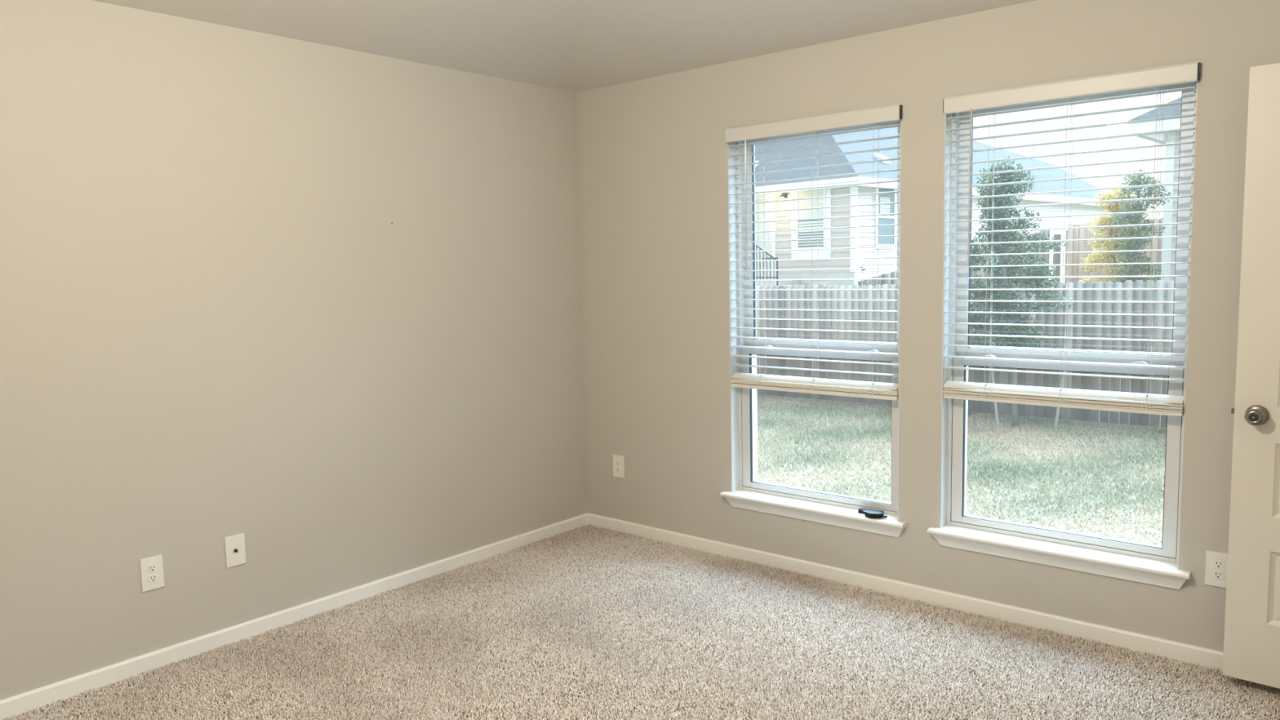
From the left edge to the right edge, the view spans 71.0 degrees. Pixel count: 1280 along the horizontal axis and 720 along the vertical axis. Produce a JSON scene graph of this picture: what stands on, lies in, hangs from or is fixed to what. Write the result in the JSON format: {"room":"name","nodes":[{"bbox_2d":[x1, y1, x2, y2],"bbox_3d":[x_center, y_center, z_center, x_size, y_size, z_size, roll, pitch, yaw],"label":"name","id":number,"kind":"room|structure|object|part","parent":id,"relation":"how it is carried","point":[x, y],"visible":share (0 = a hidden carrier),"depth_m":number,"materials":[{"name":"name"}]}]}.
{"room":"empty bedroom","nodes":[
{"label":"empty bedroom","id":0,"kind":"room"},
{"bbox_2d":[0,0,587,700],"bbox_3d":[-1.811,0.076,3.468,0.120,3.350,4.450,4,8,40],"label":"wall","id":1,"kind":"structure","parent":0,"point":[216,321],"depth_m":3.64,"materials":[{"name":"beige paint"}]},
{"bbox_2d":[139,554,164,591],"bbox_3d":[-1.841,0.805,3.389,0.008,0.125,0.079,4,8,40],"label":"wall outlet","id":2,"kind":"object","parent":1,"relation":"attached to","point":[152,575],"visible":1,"depth_m":3.39,"materials":[{"name":"white plastic"}]},
{"bbox_2d":[146,564,156,572],"bbox_3d":[-1.839,0.786,3.385,0.003,0.027,0.034,4,8,40],"label":"receptacle","id":3,"kind":"object","parent":2,"relation":"attached to","point":[150,567],"depth_m":3.38,"materials":[{"name":"white plastic"}]},
{"bbox_2d":[147,574,157,582],"bbox_3d":[-1.839,0.825,3.389,0.003,0.027,0.034,4,8,40],"label":"receptacle","id":4,"kind":"object","parent":2,"relation":"attached to","point":[151,578],"depth_m":3.39,"materials":[{"name":"white plastic"}]},
{"bbox_2d":[224,533,245,568],"bbox_3d":[-1.632,0.770,3.626,0.016,0.125,0.079,4,8,40],"label":"cable jack plate","id":5,"kind":"object","parent":1,"relation":"attached to","point":[235,553],"visible":1,"depth_m":3.63,"materials":[{"name":"white plastic"}]},
{"bbox_2d":[0,512,587,719],"bbox_3d":[-1.704,1.123,3.570,0.014,0.071,4.350,4,8,40],"label":"baseboard","id":6,"kind":"structure","parent":1,"relation":"attached to","point":[32,700],"depth_m":3.70,"materials":[{"name":"white paint"}]},
{"bbox_2d":[93,0,1035,92],"bbox_3d":[-0.268,-1.461,2.030,4.140,0.550,4.550,4,8,40],"label":"ceiling","id":7,"kind":"structure","parent":0,"point":[573,46],"depth_m":3.93,"materials":[{"name":"grey paint"}]},
{"bbox_2d":[21,534,1276,719],"bbox_3d":[-0.205,1.346,2.316,3.940,0.186,4.350,4,8,40],"label":"floor","id":8,"kind":"structure","parent":0,"point":[622,535],"depth_m":3.21,"materials":[{"name":"brown"}]},
{"bbox_2d":[3,524,1279,719],"bbox_3d":[-0.211,1.245,2.304,3.929,0.018,4.339,4,8,40],"label":"carpet","id":9,"kind":"structure","parent":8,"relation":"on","point":[757,582],"depth_m":3.39,"materials":[{"name":"beige carpet"}]},
{"bbox_2d":[575,0,1279,651],"bbox_3d":[1.226,-0.036,3.901,4.180,3.350,0.155,4,8,40],"label":"wall","id":10,"kind":"structure","parent":0,"point":[652,152],"depth_m":3.88,"materials":[{"name":"beige paint"}]},
{"bbox_2d":[613,454,624,478],"bbox_3d":[-0.121,0.596,5.020,0.079,0.125,0.008,4,8,40],"label":"wall outlet","id":11,"kind":"object","parent":10,"relation":"attached to","point":[618,460],"visible":1,"depth_m":5.02,"materials":[{"name":"white plastic"}]},
{"bbox_2d":[615,467,620,472],"bbox_3d":[-0.122,0.615,5.020,0.034,0.027,0.003,4,8,40],"label":"receptacle","id":12,"kind":"object","parent":11,"relation":"attached to","point":[617,469],"depth_m":5.02,"materials":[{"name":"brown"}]},
{"bbox_2d":[615,460,620,465],"bbox_3d":[-0.123,0.576,5.016,0.034,0.027,0.003,4,8,40],"label":"receptacle","id":13,"kind":"object","parent":11,"relation":"attached to","point":[617,462],"depth_m":5.01,"materials":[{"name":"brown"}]},
{"bbox_2d":[720,103,906,537],"bbox_3d":[0.821,-0.177,4.205,0.966,1.873,0.212,4,8,40],"label":"window","id":14,"kind":"structure","parent":10,"relation":"in","point":[747,492],"depth_m":4.41,"materials":[{"name":"white paint"}]},
{"bbox_2d":[724,104,902,400],"bbox_3d":[0.784,-0.471,4.137,0.896,1.257,0.083,4,8,40],"label":"window blind","id":15,"kind":"object","parent":14,"relation":"attached to","point":[856,388],"visible":0.96,"depth_m":4.09,"materials":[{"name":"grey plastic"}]},
{"bbox_3d":[0.585,-0.474,4.309,0.002,1.176,0.056,4,8,40],"label":"ladder cord","id":16,"kind":"part","parent":15,"relation":"part of","materials":[{"name":"white fabric"}]},
{"bbox_3d":[0.596,-0.463,4.301,0.002,1.196,0.002,-3,6,-13],"label":"lift cord","id":17,"kind":"part","parent":15,"relation":"part of","materials":[{"name":"white fabric"}]},
{"bbox_3d":[0.805,-0.460,4.123,0.002,1.176,0.056,4,8,40],"label":"ladder cord","id":18,"kind":"part","parent":15,"relation":"part of","materials":[{"name":"white fabric"}]},
{"bbox_3d":[0.800,0.145,4.201,0.870,0.017,0.046,4,8,40],"label":"rail","id":19,"kind":"part","parent":15,"relation":"part of","materials":[{"name":"white plastic"}]},
{"bbox_3d":[0.816,-0.449,4.115,0.002,1.196,0.002,-1,6,4],"label":"lift cord","id":20,"kind":"part","parent":15,"relation":"part of","materials":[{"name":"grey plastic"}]},
{"bbox_3d":[1.031,-0.446,3.932,0.002,1.176,0.056,4,8,40],"label":"ladder cord","id":21,"kind":"part","parent":15,"relation":"part of","materials":[{"name":"white fabric"}]},
{"bbox_3d":[1.042,-0.435,3.924,0.002,1.196,0.002,-1,6,4],"label":"lift cord","id":22,"kind":"part","parent":15,"relation":"part of","materials":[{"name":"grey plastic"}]},
{"bbox_3d":[0.847,0.309,4.275,0.847,0.709,0.028,4,8,40],"label":"sash","id":23,"kind":"part","parent":14,"relation":"part of","materials":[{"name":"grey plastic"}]},
{"bbox_3d":[0.855,-0.556,4.218,0.831,1.058,0.026,4,8,40],"label":"sash","id":24,"kind":"part","parent":14,"relation":"part of","materials":[{"name":"grey plastic"}]},
{"bbox_2d":[857,507,883,513],"bbox_3d":[1.044,0.690,4.082,0.118,0.017,0.038,4,8,40],"label":"clip","id":25,"kind":"object","parent":14,"relation":"on","point":[860,510],"visible":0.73,"depth_m":4.08,"materials":[{"name":"black"}]},
{"bbox_2d":[862,510,887,518],"bbox_3d":[1.048,0.692,4.016,0.102,0.026,0.050,4,8,40],"label":"bracket","id":26,"kind":"object","parent":14,"relation":"on","point":[868,513],"visible":1,"depth_m":4.00,"materials":[{"name":"black"}]},
{"bbox_2d":[587,512,1223,671],"bbox_3d":[1.194,1.020,3.944,3.940,0.071,0.014,4,8,40],"label":"baseboard","id":27,"kind":"structure","parent":10,"relation":"attached to","point":[1180,651],"depth_m":3.85,"materials":[{"name":"white paint"}]},
{"bbox_2d":[927,61,1198,589],"bbox_3d":[1.642,-0.124,3.510,0.965,1.873,0.212,4,8,40],"label":"window","id":28,"kind":"structure","parent":10,"relation":"in","point":[1133,561],"depth_m":3.57,"materials":[{"name":"white paint"}]},
{"bbox_3d":[1.668,0.362,3.580,0.846,0.709,0.028,4,8,40],"label":"sash","id":29,"kind":"part","parent":28,"relation":"part of","materials":[{"name":"grey plastic"}]},
{"bbox_2d":[942,62,1200,416],"bbox_3d":[1.604,-0.433,3.441,0.895,1.230,0.083,4,8,40],"label":"window blind","id":30,"kind":"object","parent":28,"relation":"attached to","point":[1113,401],"visible":0.98,"depth_m":3.40,"materials":[{"name":"grey plastic"}]},
{"bbox_3d":[1.406,-0.435,3.612,0.002,1.149,0.056,4,8,40],"label":"ladder cord","id":31,"kind":"part","parent":30,"relation":"part of","materials":[{"name":"white fabric"}]},
{"bbox_3d":[1.417,-0.424,3.604,0.002,1.169,0.002,-3,6,-13],"label":"lift cord","id":32,"kind":"part","parent":30,"relation":"part of","materials":[{"name":"white fabric"}]},
{"bbox_3d":[1.620,0.171,3.503,0.869,0.017,0.046,4,8,40],"label":"rail","id":33,"kind":"part","parent":30,"relation":"part of","materials":[{"name":"white plastic"}]},
{"bbox_3d":[1.625,-0.421,3.427,0.002,1.149,0.056,4,8,40],"label":"ladder cord","id":34,"kind":"part","parent":30,"relation":"part of","materials":[{"name":"white fabric"}]},
{"bbox_3d":[1.636,-0.410,3.419,0.002,1.169,0.002,-3,6,-13],"label":"lift cord","id":35,"kind":"part","parent":30,"relation":"part of","materials":[{"name":"white fabric"}]},
{"bbox_3d":[1.851,-0.407,3.236,0.002,1.149,0.056,4,8,40],"label":"ladder cord","id":36,"kind":"part","parent":30,"relation":"part of","materials":[{"name":"white fabric"}]},
{"bbox_3d":[1.862,-0.396,3.228,0.002,1.169,0.002,-3,6,-13],"label":"lift cord","id":37,"kind":"part","parent":30,"relation":"part of","materials":[{"name":"white fabric"}]},
{"bbox_3d":[1.675,-0.504,3.523,0.830,1.058,0.026,4,8,40],"label":"sash","id":38,"kind":"part","parent":28,"relation":"part of","materials":[{"name":"grey plastic"}]},
{"bbox_2d":[1204,550,1227,587],"bbox_3d":[2.051,0.743,3.182,0.079,0.125,0.008,4,8,40],"label":"wall outlet","id":39,"kind":"object","parent":10,"relation":"attached to","point":[1216,562],"visible":0.94,"depth_m":3.19,"materials":[{"name":"white plastic"}]},
{"bbox_2d":[1212,570,1223,579],"bbox_3d":[2.050,0.763,3.183,0.034,0.027,0.003,4,8,40],"label":"receptacle","id":40,"kind":"object","parent":39,"relation":"attached to","point":[1216,575],"depth_m":3.18,"materials":[{"name":"white plastic"}]},
{"bbox_2d":[1213,560,1224,568],"bbox_3d":[2.049,0.724,3.179,0.034,0.027,0.003,4,8,40],"label":"receptacle","id":41,"kind":"object","parent":39,"relation":"attached to","point":[1217,564],"depth_m":3.18,"materials":[{"name":"white plastic"}]},
{"bbox_3d":[1.284,0.274,0.848,0.120,3.350,4.450,4,8,40],"label":"wall","id":42,"kind":"structure","parent":0,"visible":0},
{"bbox_2d":[1222,62,1279,688],"bbox_3d":[2.258,0.091,2.722,0.784,2.031,0.106,4,8,40],"label":"door","id":43,"kind":"structure","parent":42,"relation":"in","point":[1251,641],"depth_m":2.95,"materials":[{"name":"beige paint"}]},
{"bbox_3d":[2.003,0.184,2.923,0.056,0.056,0.058,4,8,40],"label":"knob","id":44,"kind":"part","parent":43,"relation":"part of","materials":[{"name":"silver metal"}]},
{"bbox_3d":[2.285,0.767,2.805,0.528,0.248,0.033,4,8,43],"label":"panel","id":45,"kind":"part","parent":43,"relation":"part of","materials":[{"name":"beige paint"}]},
{"bbox_3d":[2.277,0.407,2.768,0.528,0.247,0.033,4,8,43],"label":"panel","id":46,"kind":"part","parent":43,"relation":"part of","materials":[{"name":"beige paint"}]},
{"bbox_3d":[2.269,0.045,2.731,0.528,0.248,0.033,4,8,43],"label":"panel","id":47,"kind":"part","parent":43,"relation":"part of","materials":[{"name":"beige paint"}]},
{"label":"outside","id":48,"kind":"structure","parent":0,"visible":0},
{"bbox_2d":[756,287,1166,545],"bbox_3d":[15.347,-1.892,31.240,70.000,0.720,59.840,4,8,40],"label":"ground","id":49,"kind":"structure","parent":48,"point":[1153,529],"depth_m":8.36,"materials":[{"name":"plant"}]},
{"bbox_2d":[755,244,808,287],"bbox_3d":[3.935,-2.344,25.072,1.042,2.015,2.790,-7,8,-43],"label":"railing","id":50,"kind":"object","parent":49,"relation":"on","point":[768,283],"depth_m":24.79,"materials":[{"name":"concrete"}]},
{"bbox_3d":[3.352,-2.798,24.903,0.044,1.051,1.180,-7,8,-43],"label":"handrail","id":51,"kind":"part","parent":50,"relation":"part of","materials":[{"name":"black metal"}]},
{"bbox_2d":[755,126,1121,287],"bbox_3d":[9.101,-5.813,34.090,19.900,6.860,11.030,-7,8,-43],"label":"house","id":52,"kind":"structure","parent":49,"relation":"on","point":[1058,173],"depth_m":25.47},
{"bbox_3d":[3.566,-3.822,26.018,0.013,1.300,0.380,-7,8,-43],"label":"door glass","id":53,"kind":"part","parent":52,"relation":"part of","materials":[{"name":"white glass"}]},
{"bbox_3d":[3.583,-3.505,26.060,0.025,2.300,0.580,-7,8,-43],"label":"porch door","id":54,"kind":"part","parent":52,"relation":"part of","materials":[{"name":"white"}]},
{"bbox_3d":[3.614,-3.557,26.072,0.055,2.440,0.800,-7,8,-43],"label":"porch door frame","id":55,"kind":"part","parent":52,"relation":"part of","materials":[{"name":"white wood"}]},
{"bbox_2d":[778,192,786,199],"bbox_3d":[4.027,-4.615,25.333,0.210,0.236,0.263,4,8,40],"label":"lamp","id":56,"kind":"object","parent":52,"relation":"attached to","point":[783,196],"depth_m":25.36,"materials":[{"name":"brown metal"}]},
{"bbox_3d":[4.740,-3.514,24.865,0.015,0.770,0.860,-7,8,-43],"label":"pane","id":57,"kind":"part","parent":52,"relation":"part of","materials":[{"name":"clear glass"}]},
{"bbox_2d":[874,153,890,164],"bbox_3d":[7.074,-5.879,26.199,0.400,0.305,0.309,-7,8,-43],"label":"roof vent","id":58,"kind":"object","parent":52,"relation":"attached to","point":[876,155],"depth_m":26.11,"materials":[{"name":"white metal"}]},
{"bbox_3d":[6.802,-3.978,24.866,0.840,1.540,0.020,-7,8,-43],"label":"pane","id":59,"kind":"part","parent":52,"relation":"part of","materials":[{"name":"clear glass"}]},
{"bbox_2d":[857,230,1061,287],"bbox_3d":[6.866,-1.875,20.436,0.134,1.890,7.161,-3,6,-17],"label":"fence","id":60,"kind":"object","parent":49,"relation":"on","point":[1056,257],"visible":0.19,"depth_m":17.86,"materials":[{"name":"brown wood"}]},
{"bbox_3d":[7.921,-1.497,17.082,0.090,1.770,0.090,-3,6,-17],"label":"post","id":61,"kind":"part","parent":60,"relation":"part of","materials":[{"name":"white wood"}]},
{"bbox_2d":[755,280,1174,426],"bbox_3d":[4.047,-0.198,12.137,9.695,1.739,0.134,3,7,38],"label":"fence","id":62,"kind":"object","parent":49,"relation":"on","point":[1078,382],"visible":0.41,"depth_m":11.34,"materials":[{"name":"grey wood"}]},
{"bbox_2d":[987,333,999,429],"bbox_3d":[4.164,0.276,10.572,0.158,1.193,0.032,1,6,22],"label":"stake","id":63,"kind":"object","parent":49,"relation":"on","point":[989,341],"visible":0.54,"depth_m":10.58,"materials":[{"name":"grey wood"}]},
{"bbox_2d":[968,155,1073,427],"bbox_3d":[4.292,-0.795,10.754,1.263,3.221,1.308,-2,6,-4],"label":"tree","id":64,"kind":"object","parent":49,"relation":"on","point":[1002,213],"visible":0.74,"depth_m":10.49,"materials":[{"name":"green plant"}]},
{"bbox_2d":[1053,326,1072,428],"bbox_3d":[4.934,0.228,10.470,0.184,1.274,0.036,1,6,21],"label":"stake","id":65,"kind":"object","parent":49,"relation":"on","point":[1070,330],"visible":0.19,"depth_m":10.46,"materials":[{"name":"grey wood"}]},
{"bbox_2d":[1064,217,1163,326],"bbox_3d":[8.800,-1.555,16.313,2.010,2.003,0.134,4,8,40],"label":"fence","id":66,"kind":"object","parent":49,"relation":"on","point":[1075,233],"visible":0.2,"depth_m":16.64,"materials":[{"name":"brown wood"}]},
{"bbox_3d":[8.085,-1.523,16.957,0.090,1.840,0.090,4,8,40],"label":"post","id":67,"kind":"part","parent":66,"relation":"part of","materials":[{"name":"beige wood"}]},
{"bbox_2d":[1078,183,1155,321],"bbox_3d":[7.810,-1.626,14.688,1.123,2.538,1.125,4,8,40],"label":"tree","id":68,"kind":"object","parent":49,"relation":"on","point":[1100,257],"visible":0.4,"depth_m":14.61,"materials":[{"name":"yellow plant"}]},
{"bbox_2d":[1110,168,1171,303],"bbox_3d":[7.549,-1.557,13.630,0.860,2.627,0.865,-4,6,-21],"label":"tree","id":69,"kind":"object","parent":49,"relation":"on","point":[1131,257],"visible":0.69,"depth_m":13.45,"materials":[{"name":"green plant"}]},
{"bbox_2d":[1126,97,1181,330],"bbox_3d":[13.678,-3.261,13.537,9.500,5.740,8.000,4,8,43],"label":"house","id":70,"kind":"structure","parent":49,"relation":"on","point":[1174,110],"depth_m":13.87,"materials":[{"name":"white"}]}
]}

